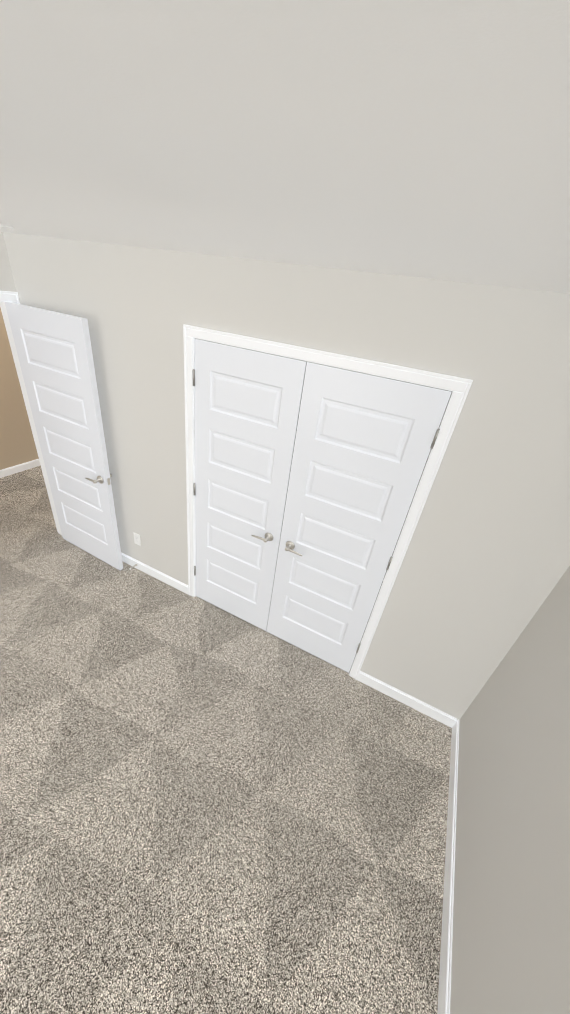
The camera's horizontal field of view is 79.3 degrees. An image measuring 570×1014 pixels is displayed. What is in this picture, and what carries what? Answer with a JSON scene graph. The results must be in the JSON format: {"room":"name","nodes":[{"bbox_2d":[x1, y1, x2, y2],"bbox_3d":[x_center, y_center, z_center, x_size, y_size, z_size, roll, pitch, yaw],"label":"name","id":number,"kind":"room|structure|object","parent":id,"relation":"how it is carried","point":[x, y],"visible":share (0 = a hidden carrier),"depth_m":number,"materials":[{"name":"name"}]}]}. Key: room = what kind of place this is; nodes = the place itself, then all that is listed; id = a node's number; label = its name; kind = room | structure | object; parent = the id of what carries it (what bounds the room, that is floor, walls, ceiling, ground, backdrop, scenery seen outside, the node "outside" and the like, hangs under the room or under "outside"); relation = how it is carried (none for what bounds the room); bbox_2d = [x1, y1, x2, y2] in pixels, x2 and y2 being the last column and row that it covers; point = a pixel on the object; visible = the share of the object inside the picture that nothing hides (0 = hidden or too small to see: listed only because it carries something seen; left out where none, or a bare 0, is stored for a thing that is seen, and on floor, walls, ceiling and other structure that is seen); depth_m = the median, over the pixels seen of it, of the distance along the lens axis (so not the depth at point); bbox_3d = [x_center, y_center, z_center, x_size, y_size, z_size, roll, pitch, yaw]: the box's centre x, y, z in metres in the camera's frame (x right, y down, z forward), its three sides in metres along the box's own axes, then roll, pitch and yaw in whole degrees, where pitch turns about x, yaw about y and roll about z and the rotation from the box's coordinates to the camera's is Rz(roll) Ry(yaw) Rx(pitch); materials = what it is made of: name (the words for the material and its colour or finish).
{"room":"empty bedroom","nodes":[
{"label":"empty bedroom","id":0,"kind":"room"},
{"bbox_2d":[0,232,15,291],"bbox_3d":[-2.949,0.058,1.255,0.120,2.440,4.080,20,32,19],"label":"wall","id":1,"kind":"structure","parent":0,"point":[6,280],"depth_m":2.33,"materials":[{"name":"white paint"}]},
{"bbox_2d":[0,291,61,534],"bbox_3d":[-2.283,-0.448,2.604,0.158,2.106,0.925,20,32,19],"label":"door frame","id":2,"kind":"structure","parent":1,"relation":"attached to","point":[14,352],"depth_m":2.73,"materials":[{"name":"white paint"}]},
{"bbox_2d":[5,302,122,570],"bbox_3d":[-1.714,-0.423,2.769,0.807,2.041,0.160,21,33,20],"label":"bedroom door","id":3,"kind":"structure","parent":2,"relation":"attached to","point":[55,354],"depth_m":2.60,"materials":[{"name":"white paint"}]},
{"bbox_2d":[0,308,38,469],"bbox_3d":[-4.064,-0.798,2.414,0.120,2.440,5.665,20,32,19],"label":"wall","id":4,"kind":"structure","parent":0,"point":[17,445],"depth_m":4.13,"materials":[{"name":"beige paint"}]},
{"bbox_2d":[0,459,40,477],"bbox_3d":[-4.087,0.159,3.110,0.014,0.097,3.815,20,32,19],"label":"baseboard","id":5,"kind":"structure","parent":4,"relation":"attached to","point":[8,471],"depth_m":4.37,"materials":[{"name":"white paint"}]},
{"bbox_2d":[0,466,451,1013],"bbox_3d":[-2.437,0.704,2.805,7.420,0.100,6.480,20,32,19],"label":"floor","id":6,"kind":"structure","parent":0,"point":[206,807],"depth_m":1.78,"materials":[{"name":"carpet"}]},
{"bbox_2d":[0,0,569,293],"bbox_3d":[-2.111,-1.462,1.518,7.420,0.100,6.480,20,32,19],"label":"ceiling","id":7,"kind":"structure","parent":0,"point":[430,139],"depth_m":0.37,"materials":[{"name":"white paint"}]},
{"bbox_2d":[0,224,13,228],"bbox_3d":[-1.670,-1.459,1.735,0.340,0.013,0.360,20,32,19],"label":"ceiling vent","id":8,"kind":"object","parent":7,"relation":"in","point":[4,226],"visible":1,"depth_m":1.80,"materials":[{"name":"white"}]},
{"bbox_2d":[3,232,569,719],"bbox_3d":[-0.278,-0.166,2.307,3.820,2.440,0.120,20,32,19],"label":"wall","id":9,"kind":"structure","parent":0,"point":[485,564],"depth_m":1.77,"materials":[{"name":"white paint"}]},
{"bbox_2d":[133,533,140,545],"bbox_3d":[-1.296,0.283,3.011,0.070,0.114,0.009,20,32,19],"label":"outlet","id":10,"kind":"object","parent":9,"relation":"attached to","point":[137,541],"visible":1,"depth_m":3.01,"materials":[{"name":"white plastic"}]},
{"bbox_2d":[121,552,187,593],"bbox_3d":[-1.489,0.486,3.217,1.475,0.097,0.014,20,32,19],"label":"baseboard","id":11,"kind":"structure","parent":9,"relation":"attached to","point":[127,559],"depth_m":3.09,"materials":[{"name":"white paint"}]},
{"bbox_2d":[193,339,305,630],"bbox_3d":[-0.345,0.029,2.354,0.709,2.041,0.098,20,32,19],"label":"closet door","id":12,"kind":"structure","parent":9,"relation":"in","point":[247,404],"depth_m":2.20,"materials":[{"name":"white paint"}]},
{"bbox_2d":[183,324,472,679],"bbox_3d":[0.004,0.106,2.293,1.444,2.063,0.124,20,32,19],"label":"door frame","id":13,"kind":"structure","parent":9,"relation":"attached to","point":[312,362],"depth_m":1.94,"materials":[{"name":"white paint"}]},
{"bbox_2d":[266,362,451,672],"bbox_3d":[0.288,0.259,2.127,0.709,2.041,0.098,20,32,19],"label":"closet door","id":14,"kind":"structure","parent":9,"relation":"in","point":[364,445],"depth_m":1.96,"materials":[{"name":"white paint"}]},
{"bbox_2d":[357,671,456,725],"bbox_3d":[0.816,1.323,2.390,0.641,0.097,0.014,20,32,19],"label":"baseboard","id":15,"kind":"structure","parent":9,"relation":"attached to","point":[390,691],"depth_m":2.37,"materials":[{"name":"white paint"}]},
{"bbox_2d":[450,566,569,1013],"bbox_3d":[0.453,1.293,0.034,0.120,2.440,4.080,20,32,19],"label":"wall","id":16,"kind":"structure","parent":0,"point":[511,933],"depth_m":1.31,"materials":[{"name":"white paint"}]},
{"bbox_2d":[437,719,458,1013],"bbox_3d":[0.269,2.246,0.697,0.017,0.097,3.960,20,32,19],"label":"baseboard","id":17,"kind":"structure","parent":16,"relation":"attached to","point":[444,992],"depth_m":1.60,"materials":[{"name":"white paint"}]}
]}

